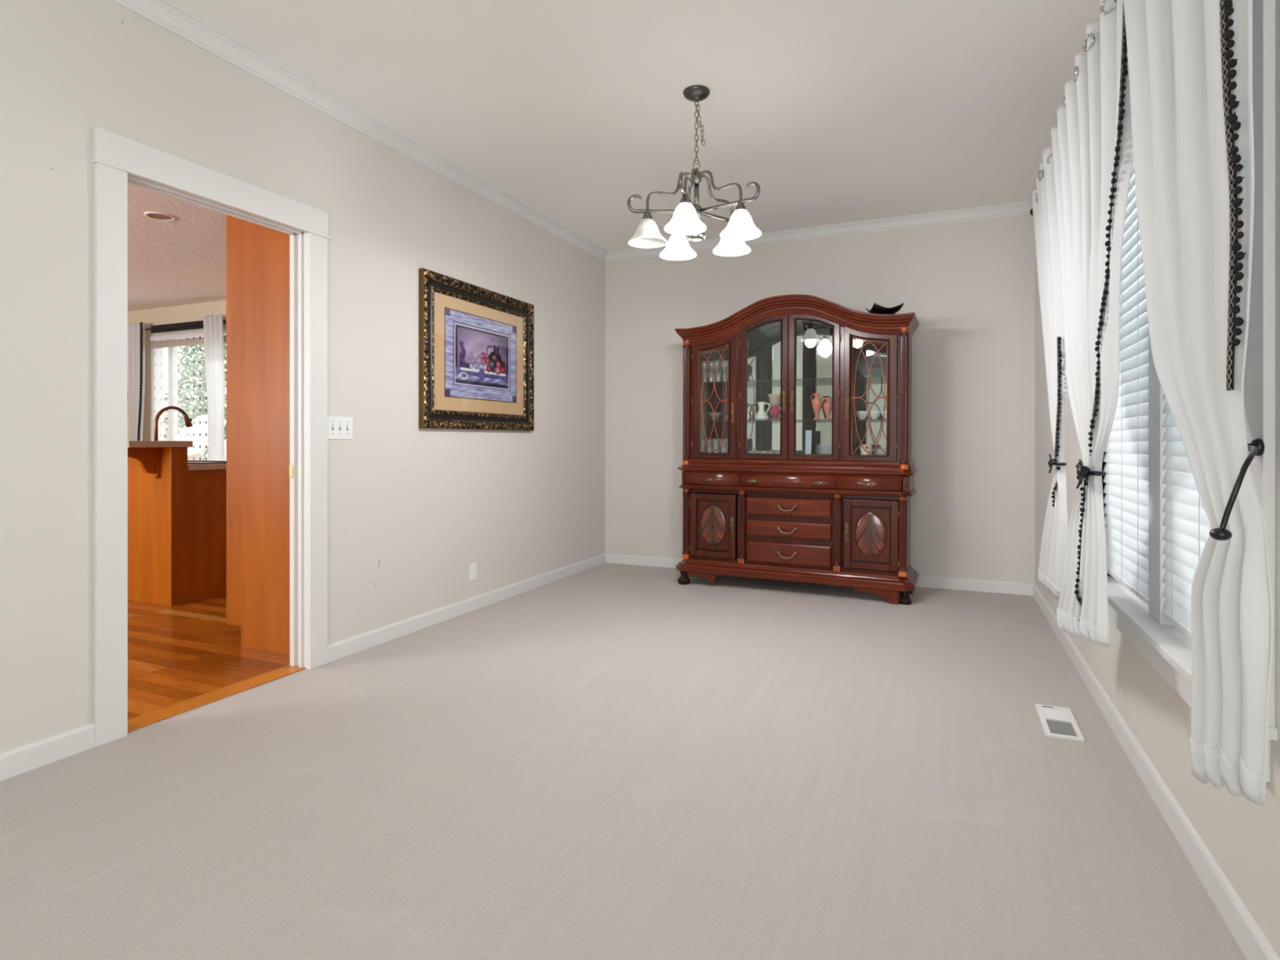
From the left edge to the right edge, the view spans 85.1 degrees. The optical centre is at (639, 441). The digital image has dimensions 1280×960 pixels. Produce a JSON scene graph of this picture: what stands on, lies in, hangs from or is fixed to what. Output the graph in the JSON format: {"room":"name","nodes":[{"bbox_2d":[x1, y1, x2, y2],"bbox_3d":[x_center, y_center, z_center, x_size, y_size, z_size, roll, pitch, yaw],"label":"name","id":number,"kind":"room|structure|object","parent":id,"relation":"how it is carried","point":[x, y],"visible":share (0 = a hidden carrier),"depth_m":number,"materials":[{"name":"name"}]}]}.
{"room":"dining room","nodes":[
{"label":"dining room","id":0,"kind":"room"},
{"bbox_2d":[0,0,604,753],"bbox_3d":[-2.029,-0.297,2.406,0.117,2.755,8.600,0,0,23],"label":"wall","id":1,"kind":"structure","parent":0,"point":[410,508],"depth_m":3.35,"materials":[{"name":"white paint"}]},
{"bbox_2d":[90,126,330,746],"bbox_3d":[-1.779,-0.016,2.951,0.149,2.192,1.027,0,0,23],"label":"door frame","id":2,"kind":"structure","parent":1,"relation":"in","point":[118,161],"depth_m":2.75,"materials":[{"name":"white paint"}]},
{"bbox_2d":[0,553,605,781],"bbox_3d":[-1.973,1.038,2.371,0.013,0.083,8.380,0,0,23],"label":"baseboard","id":3,"kind":"structure","parent":1,"relation":"attached to","point":[22,759],"depth_m":3.62,"materials":[{"name":"white paint"}]},
{"bbox_2d":[327,416,352,439],"bbox_3d":[-1.492,-0.067,3.473,0.018,0.114,0.164,0,0,23],"label":"switch plate","id":4,"kind":"object","parent":1,"relation":"attached to","point":[338,427],"visible":1,"depth_m":3.47,"materials":[{"name":"white plastic"}]},
{"bbox_2d":[111,0,608,262],"bbox_3d":[-1.954,-1.636,2.363,0.054,0.078,8.380,0,0,23],"label":"trim","id":5,"kind":"structure","parent":1,"relation":"attached to","point":[162,13],"depth_m":3.37,"materials":[{"name":"white paint"}]},
{"bbox_2d":[469,561,476,581],"bbox_3d":[-1.069,0.835,4.462,0.008,0.114,0.070,0,0,23],"label":"wall outlet","id":6,"kind":"object","parent":1,"relation":"attached to","point":[473,566],"visible":1,"depth_m":4.46,"materials":[{"name":"white plastic"}]},
{"bbox_2d":[418,267,533,431],"bbox_3d":[-1.013,-0.534,4.533,0.046,0.918,1.179,0,0,23],"label":"framed picture","id":7,"kind":"object","parent":1,"relation":"attached to","point":[476,344],"visible":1,"depth_m":4.42,"materials":[{"name":"multicoloured paper"}]},
{"bbox_2d":[445,308,515,402],"bbox_3d":[-1.021,-0.538,4.544,0.001,0.527,0.760,0,0,23],"label":"art print","id":8,"kind":"object","parent":7,"relation":"attached to","point":[481,353],"depth_m":4.51},
{"bbox_2d":[127,213,1035,583],"bbox_3d":[-2.281,-0.297,7.159,11.316,2.755,0.160,0,0,23],"label":"wall","id":9,"kind":"structure","parent":0,"point":[969,286],"depth_m":5.19,"materials":[{"name":"white paint"}]},
{"bbox_2d":[145,319,226,330],"bbox_3d":[-5.484,-1.395,8.396,1.744,0.068,0.068,0,0,23],"label":"curtain rod","id":10,"kind":"object","parent":9,"relation":"attached to","point":[224,320],"visible":0.7,"depth_m":8.43,"materials":[{"name":"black metal"}]},
{"bbox_2d":[127,322,145,440],"bbox_3d":[-6.294,-0.372,8.713,0.377,2.205,0.081,0,0,29],"label":"curtain","id":11,"kind":"object","parent":10,"relation":"hanging from","point":[135,331],"visible":0.71,"depth_m":8.70,"materials":[{"name":"white fabric"}]},
{"bbox_2d":[151,320,206,460],"bbox_3d":[-5.521,-0.302,8.431,1.280,2.265,0.035,0,0,23],"label":"window blind","id":12,"kind":"object","parent":10,"relation":"hanging from","point":[197,326],"visible":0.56,"depth_m":8.43,"materials":[{"name":"black fabric"}]},
{"bbox_2d":[203,314,225,461],"bbox_3d":[-4.948,-0.372,8.131,0.451,2.205,0.062,0,0,23],"label":"curtain","id":13,"kind":"object","parent":10,"relation":"hanging from","point":[213,329],"visible":0.75,"depth_m":8.11,"materials":[{"name":"white fabric"}]},
{"bbox_2d":[151,327,226,460],"bbox_3d":[-5.392,-0.135,8.514,1.630,2.430,0.110,0,0,23],"label":"window","id":14,"kind":"structure","parent":9,"relation":"in","point":[157,358],"depth_m":8.71,"materials":[{"name":"white paint"}]},
{"bbox_2d":[149,329,226,348],"bbox_3d":[-5.440,-1.233,8.441,1.500,0.144,0.043,0,0,23],"label":"roller shade","id":15,"kind":"object","parent":14,"relation":"attached to","point":[184,342],"visible":0.66,"depth_m":8.51,"materials":[{"name":"beige fabric"}]},
{"bbox_2d":[605,200,1031,262],"bbox_3d":[1.217,-1.636,5.525,3.356,0.078,0.054,0,0,23],"label":"trim","id":16,"kind":"structure","parent":9,"relation":"attached to","point":[1019,208],"depth_m":5.32,"materials":[{"name":"white paint"}]},
{"bbox_2d":[604,552,1033,595],"bbox_3d":[1.225,1.038,5.544,3.356,0.083,0.013,0,0,23],"label":"baseboard","id":17,"kind":"structure","parent":9,"relation":"attached to","point":[958,584],"depth_m":5.10,"materials":[{"name":"white paint"}]},
{"bbox_2d":[127,0,1099,311],"bbox_3d":[-3.969,-1.725,3.269,11.316,0.100,8.640,0,0,23],"label":"ceiling","id":18,"kind":"structure","parent":0,"point":[839,111],"depth_m":3.40,"materials":[{"name":"white paint"}]},
{"bbox_2d":[143,211,176,221],"bbox_3d":[-3.564,-1.671,5.176,0.198,0.009,0.198,0,0,23],"label":"recessed light","id":19,"kind":"object","parent":18,"relation":"in","point":[159,215],"visible":1,"depth_m":5.17,"materials":[{"name":"white plastic"}]},
{"bbox_2d":[626,84,761,260],"bbox_3d":[0.272,-1.312,3.320,0.631,0.726,0.627,0,0,23],"label":"chandelier","id":20,"kind":"object","parent":18,"relation":"hanging from","point":[684,220],"visible":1,"depth_m":3.30,"materials":[{"name":"white glass"}]},
{"bbox_2d":[0,562,1247,959],"bbox_3d":[-3.969,1.140,3.269,11.316,0.120,8.640,0,0,23],"label":"floor","id":21,"kind":"structure","parent":0,"point":[606,761],"depth_m":2.10,"materials":[{"name":"beige carpet"}]},
{"bbox_2d":[127,447,226,605],"bbox_3d":[-3.884,0.559,5.162,1.966,1.041,0.900,0,0,23],"label":"base cabinet","id":22,"kind":"object","parent":21,"relation":"on","point":[176,514],"visible":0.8,"depth_m":4.68,"materials":[{"name":"orange wood"}]},
{"bbox_2d":[127,440,192,447],"bbox_3d":[-4.003,0.018,4.900,1.995,0.042,0.405,0,0,23],"label":"countertop","id":23,"kind":"structure","parent":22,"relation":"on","point":[130,443],"depth_m":4.49,"materials":[{"name":"beige laminate"}]},
{"bbox_2d":[187,461,226,470],"bbox_3d":[-3.813,0.177,5.326,2.005,0.038,0.582,0,0,23],"label":"countertop","id":24,"kind":"structure","parent":22,"relation":"on","point":[190,466],"depth_m":4.79,"materials":[{"name":"beige laminate"}]},
{"bbox_2d":[154,405,192,440],"bbox_3d":[-3.369,-0.048,5.020,0.056,0.412,0.284,0,0,23],"label":"kitchen faucet","id":25,"kind":"object","parent":24,"relation":"on","point":[188,421],"visible":0.74,"depth_m":4.97,"materials":[{"name":"brown metal"}]},
{"bbox_2d":[187,460,226,464],"bbox_3d":[-3.275,0.154,5.140,0.700,0.008,0.425,0,0,23],"label":"sink","id":26,"kind":"object","parent":24,"relation":"in","point":[218,462],"visible":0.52,"depth_m":5.29,"materials":[{"name":"black"}]},
{"bbox_2d":[226,214,289,654],"bbox_3d":[-1.806,-0.130,3.895,0.643,2.420,0.651,0,0,23],"label":"pantry cabinet","id":27,"kind":"object","parent":21,"relation":"on","point":[258,256],"visible":0.22,"depth_m":3.61,"materials":[{"name":"orange wood"}]},
{"bbox_2d":[675,294,919,604],"bbox_3d":[1.127,0.026,5.135,1.716,2.125,0.512,0,0,25],"label":"china cabinet","id":28,"kind":"object","parent":21,"relation":"on","point":[842,517],"visible":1,"depth_m":5.00,"materials":[{"name":"red wood"}]},
{"bbox_2d":[709,438,715,453],"bbox_3d":[0.567,0.047,5.427,0.052,0.135,0.052,0,0,25],"label":"tumbler","id":29,"kind":"object","parent":28,"relation":"in","point":[715,438],"visible":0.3,"depth_m":5.42,"materials":[{"name":"clear glass"}]},
{"bbox_2d":[700,420,728,422],"bbox_3d":[0.629,-0.154,5.420,0.401,0.007,0.300,0,0,25],"label":"glass shelf","id":30,"kind":"object","parent":28,"relation":"attached to","point":[704,421],"depth_m":5.36,"materials":[{"name":"clear glass"}]},
{"bbox_2d":[707,412,721,419],"bbox_3d":[0.583,-0.191,5.408,0.107,0.065,0.110,0,0,25],"label":"glass dish","id":31,"kind":"object","parent":28,"relation":"on","point":[708,413],"visible":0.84,"depth_m":5.40,"materials":[{"name":"clear glass"}]},
{"bbox_2d":[748,405,755,420],"bbox_3d":[0.848,-0.213,5.284,0.044,0.113,0.043,0,0,-10],"label":"figurine","id":32,"kind":"object","parent":28,"relation":"on","point":[751,412],"visible":1,"depth_m":5.27,"materials":[{"name":"gold metal"}]},
{"bbox_2d":[754,401,769,420],"bbox_3d":[0.913,-0.226,5.242,0.109,0.139,0.109,0,0,-28],"label":"ceramic pitcher","id":33,"kind":"object","parent":28,"relation":"on","point":[761,415],"visible":1,"depth_m":5.21,"materials":[{"name":"white ceramic"}]},
{"bbox_2d":[767,393,780,420],"bbox_3d":[1.008,-0.253,5.197,0.116,0.195,0.116,0,0,25],"label":"glass vase","id":34,"kind":"object","parent":28,"relation":"on","point":[774,398],"visible":0.91,"depth_m":5.16,"materials":[{"name":"pink glass"}]},
{"bbox_2d":[746,419,831,422],"bbox_3d":[1.152,-0.151,5.173,0.735,0.007,0.300,0,0,25],"label":"glass shelf","id":35,"kind":"object","parent":28,"relation":"attached to","point":[797,420],"depth_m":5.21,"materials":[{"name":"clear glass"}]},
{"bbox_2d":[702,322,897,454],"bbox_3d":[1.217,-0.384,5.317,1.580,1.036,0.004,0,0,25],"label":"mirror","id":36,"kind":"object","parent":28,"relation":"on","point":[814,340],"depth_m":5.31,"materials":[{"name":"clear glass"}]},
{"bbox_2d":[804,430,811,453],"bbox_3d":[1.235,0.019,5.112,0.044,0.199,0.024,0,0,25],"label":"photo card","id":37,"kind":"object","parent":28,"relation":"in","point":[808,433],"visible":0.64,"depth_m":5.11,"materials":[{"name":"grey paper"}]},
{"bbox_2d":[810,392,823,419],"bbox_3d":[1.290,-0.252,5.076,0.080,0.196,0.080,0,0,-35],"label":"vase","id":38,"kind":"object","parent":28,"relation":"on","point":[816,402],"visible":0.96,"depth_m":5.05,"materials":[{"name":"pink ceramic"}]},
{"bbox_2d":[822,397,831,419],"bbox_3d":[1.367,-0.236,5.067,0.070,0.164,0.070,0,0,-23],"label":"vase","id":39,"kind":"object","parent":28,"relation":"on","point":[827,406],"visible":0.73,"depth_m":5.05,"materials":[{"name":"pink ceramic"}]},
{"bbox_2d":[856,410,868,419],"bbox_3d":[1.576,-0.183,4.941,0.086,0.062,0.086,0,0,25],"label":"porcelain bowl","id":40,"kind":"object","parent":28,"relation":"on","point":[861,415],"visible":0.98,"depth_m":4.91,"materials":[{"name":"white ceramic"}]},
{"bbox_2d":[860,444,872,454],"bbox_3d":[1.577,0.071,4.852,0.084,0.100,0.085,0,0,25],"label":"jar","id":41,"kind":"object","parent":28,"relation":"in","point":[868,447],"visible":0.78,"depth_m":4.82,"materials":[{"name":"beige ceramic"}]},
{"bbox_2d":[852,418,886,421],"bbox_3d":[1.672,-0.148,4.929,0.398,0.007,0.300,0,0,25],"label":"glass shelf","id":42,"kind":"object","parent":28,"relation":"attached to","point":[853,420],"depth_m":4.96,"materials":[{"name":"clear glass"}]},
{"bbox_2d":[858,354,886,377],"bbox_3d":[1.684,-0.535,4.955,0.250,0.170,0.067,0,0,25],"label":"serving tray","id":43,"kind":"object","parent":28,"relation":"on","point":[876,370],"visible":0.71,"depth_m":4.96,"materials":[{"name":"silver metal"}]},
{"bbox_2d":[870,410,880,419],"bbox_3d":[1.653,-0.183,4.905,0.086,0.062,0.086,0,0,25],"label":"porcelain bowl","id":44,"kind":"object","parent":28,"relation":"on","point":[874,415],"visible":0.85,"depth_m":4.87,"materials":[{"name":"white ceramic"}]},
{"bbox_2d":[880,410,886,418],"bbox_3d":[1.730,-0.183,4.869,0.086,0.062,0.086,0,0,25],"label":"porcelain bowl","id":45,"kind":"object","parent":28,"relation":"on","point":[882,411],"visible":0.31,"depth_m":4.85,"materials":[{"name":"white ceramic"}]},
{"bbox_2d":[865,302,904,314],"bbox_3d":[1.662,-0.886,4.740,0.199,0.077,0.199,0,0,1],"label":"square bowl","id":46,"kind":"object","parent":28,"relation":"on","point":[876,308],"visible":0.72,"depth_m":4.67,"materials":[{"name":"black ceramic"}]},
{"label":"dinner plate","id":47,"kind":"object","parent":28,"relation":"in","visible":0},
{"label":"dinner plate","id":48,"kind":"object","parent":47,"relation":"on","visible":0},
{"label":"dinner plate","id":49,"kind":"object","parent":48,"relation":"on","visible":0},
{"label":"dinner plate","id":50,"kind":"object","parent":49,"relation":"on","visible":0},
{"label":"dinner plate","id":51,"kind":"object","parent":50,"relation":"on","visible":0},
{"label":"dinner plate","id":52,"kind":"object","parent":51,"relation":"on","visible":0},
{"label":"dinner plate","id":53,"kind":"object","parent":52,"relation":"on","visible":0},
{"bbox_2d":[817,448,831,449],"bbox_3d":[1.377,0.055,5.045,0.200,0.010,0.200,0,0,25],"label":"dinner plate","id":54,"kind":"object","parent":53,"relation":"on","point":[817,448],"visible":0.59,"depth_m":4.99,"materials":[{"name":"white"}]},
{"label":"dinner plate","id":55,"kind":"object","parent":54,"relation":"on","visible":0},
{"bbox_2d":[816,445,831,447],"bbox_3d":[1.377,0.038,5.045,0.200,0.010,0.200,1,0,25],"label":"dinner plate","id":56,"kind":"object","parent":55,"relation":"on","point":[816,446],"visible":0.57,"depth_m":4.98,"materials":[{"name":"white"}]},
{"bbox_2d":[1035,703,1084,741],"bbox_3d":[1.607,1.076,2.677,0.122,0.009,0.320,0,0,23],"label":"floor vent","id":57,"kind":"object","parent":21,"relation":"in","point":[1056,722],"visible":1,"depth_m":2.66,"materials":[{"name":"white plastic"}]},
{"bbox_2d":[1035,0,1279,959],"bbox_3d":[1.135,-0.297,0.968,0.120,2.755,8.480,0,0,23],"label":"wall","id":58,"kind":"structure","parent":0,"point":[1242,836],"depth_m":1.91,"materials":[{"name":"white paint"}]},
{"bbox_2d":[1026,135,1052,208],"bbox_3d":[2.498,-1.636,4.328,0.054,0.078,1.230,0,0,23],"label":"trim","id":59,"kind":"structure","parent":58,"relation":"attached to","point":[1049,143],"depth_m":4.50,"materials":[{"name":"white paint"}]},
{"bbox_2d":[1030,0,1116,215],"bbox_3d":[1.600,-1.242,2.391,0.160,0.051,3.011,0,0,23],"label":"curtain rod","id":60,"kind":"object","parent":58,"relation":"attached to","point":[1115,1],"visible":0.13,"depth_m":3.77,"materials":[{"name":"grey metal"}]},
{"bbox_2d":[1031,146,1068,599],"bbox_3d":[1.892,-0.303,3.218,0.088,2.004,0.911,0,0,23],"label":"curtain","id":61,"kind":"object","parent":60,"relation":"hanging from","point":[1051,571],"visible":0.94,"depth_m":3.03,"materials":[{"name":"white fabric"}]},
{"bbox_2d":[1047,454,1066,473],"bbox_3d":[1.770,0.095,2.955,0.067,0.080,0.122,0,0,23],"label":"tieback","id":62,"kind":"object","parent":61,"relation":"attached to","point":[1050,463],"visible":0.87,"depth_m":2.94,"materials":[{"name":"black metal"}]},
{"bbox_2d":[1047,454,1053,473],"bbox_3d":[1.741,0.095,2.951,0.017,0.080,0.080,0,0,23],"label":"flower","id":63,"kind":"object","parent":62,"relation":"on","point":[1050,463],"depth_m":2.95,"materials":[{"name":"black metal"}]},
{"bbox_2d":[1050,0,1133,647],"bbox_3d":[1.504,-0.290,2.323,0.108,2.030,1.259,0,0,24],"label":"curtain","id":64,"kind":"object","parent":60,"relation":"hanging from","point":[1092,144],"visible":1,"depth_m":2.18,"materials":[{"name":"white fabric"}]},
{"bbox_2d":[1075,459,1104,488],"bbox_3d":[1.443,0.105,2.237,0.078,0.095,0.168,0,0,23],"label":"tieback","id":65,"kind":"object","parent":64,"relation":"attached to","point":[1082,472],"visible":0.94,"depth_m":2.20,"materials":[{"name":"black metal"}]},
{"bbox_2d":[1123,0,1273,805],"bbox_3d":[1.104,-0.331,1.428,0.092,1.949,0.781,0,0,25],"label":"curtain","id":66,"kind":"object","parent":60,"relation":"hanging from","point":[1190,61],"visible":0.98,"depth_m":1.28,"materials":[{"name":"white fabric"}]},
{"bbox_2d":[1032,583,1279,959],"bbox_3d":[1.094,1.038,1.041,0.013,0.083,8.380,0,0,23],"label":"baseboard","id":67,"kind":"structure","parent":58,"relation":"attached to","point":[1252,942],"depth_m":1.88,"materials":[{"name":"white paint"}]},
{"bbox_2d":[1102,0,1277,782],"bbox_3d":[1.628,-0.295,2.171,0.171,1.940,1.820,0,0,23],"label":"window","id":68,"kind":"structure","parent":58,"relation":"in","point":[1168,650],"depth_m":1.40,"materials":[{"name":"white paint"}]},
{"bbox_2d":[1102,158,1148,604],"bbox_3d":[1.790,-0.310,2.562,0.046,1.681,0.703,0,0,23],"label":"window blind","id":69,"kind":"object","parent":68,"relation":"attached to","point":[1126,509],"visible":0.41,"depth_m":2.48,"materials":[{"name":"white plastic"}]},
{"bbox_2d":[1161,392,1209,639],"bbox_3d":[1.454,-0.310,1.786,0.046,1.681,0.703,0,0,23],"label":"window blind","id":70,"kind":"object","parent":68,"relation":"attached to","point":[1186,534],"visible":0.2,"depth_m":1.97,"materials":[{"name":"white plastic"}]},
{"bbox_2d":[1208,438,1264,540],"bbox_3d":[1.085,0.078,1.258,0.054,0.168,0.390,0,0,45],"label":"tieback","id":71,"kind":"object","parent":58,"relation":"attached to","point":[1256,447],"visible":0.89,"depth_m":1.14,"materials":[{"name":"black paint"}]},
{"label":"outside","id":72,"kind":"structure","parent":0,"visible":0},
{"bbox_3d":[-1.406,1.255,16.862,44.000,0.150,18.180,0,0,23],"label":"ground","id":73,"kind":"structure","parent":72,"visible":0},
{"bbox_2d":[163,342,226,460],"bbox_3d":[-8.543,-0.566,14.492,2.846,3.492,2.105,0,0,23],"label":"shrub","id":74,"kind":"object","parent":73,"relation":"on","point":[190,372],"visible":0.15,"depth_m":14.02,"materials":[{"name":"green plant"}]},
{"bbox_2d":[163,408,226,458],"bbox_3d":[-7.389,0.180,15.632,14.000,2.000,0.060,0,0,23],"label":"fence","id":75,"kind":"object","parent":73,"relation":"on","point":[165,413],"visible":0.02,"depth_m":17.60,"materials":[{"name":"beige"}]},
{"bbox_2d":[187,453,202,460],"bbox_3d":[-7.739,0.700,11.685,0.500,0.960,0.480,0,0,23],"label":"patio chair","id":76,"kind":"object","parent":73,"relation":"on","point":[196,456],"visible":0.12,"depth_m":11.81,"materials":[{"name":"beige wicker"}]},
{"bbox_2d":[177,414,226,455],"bbox_3d":[-7.596,0.335,12.014,0.963,1.692,0.575,0,0,10],"label":"patio umbrella","id":77,"kind":"object","parent":73,"relation":"on","point":[202,428],"visible":0.53,"depth_m":11.83,"materials":[{"name":"white fabric"}]},
{"bbox_2d":[204,439,226,461],"bbox_3d":[-6.831,0.550,11.792,0.919,1.259,0.598,0,0,23],"label":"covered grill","id":78,"kind":"object","parent":73,"relation":"on","point":[206,454],"visible":0.04,"depth_m":11.68,"materials":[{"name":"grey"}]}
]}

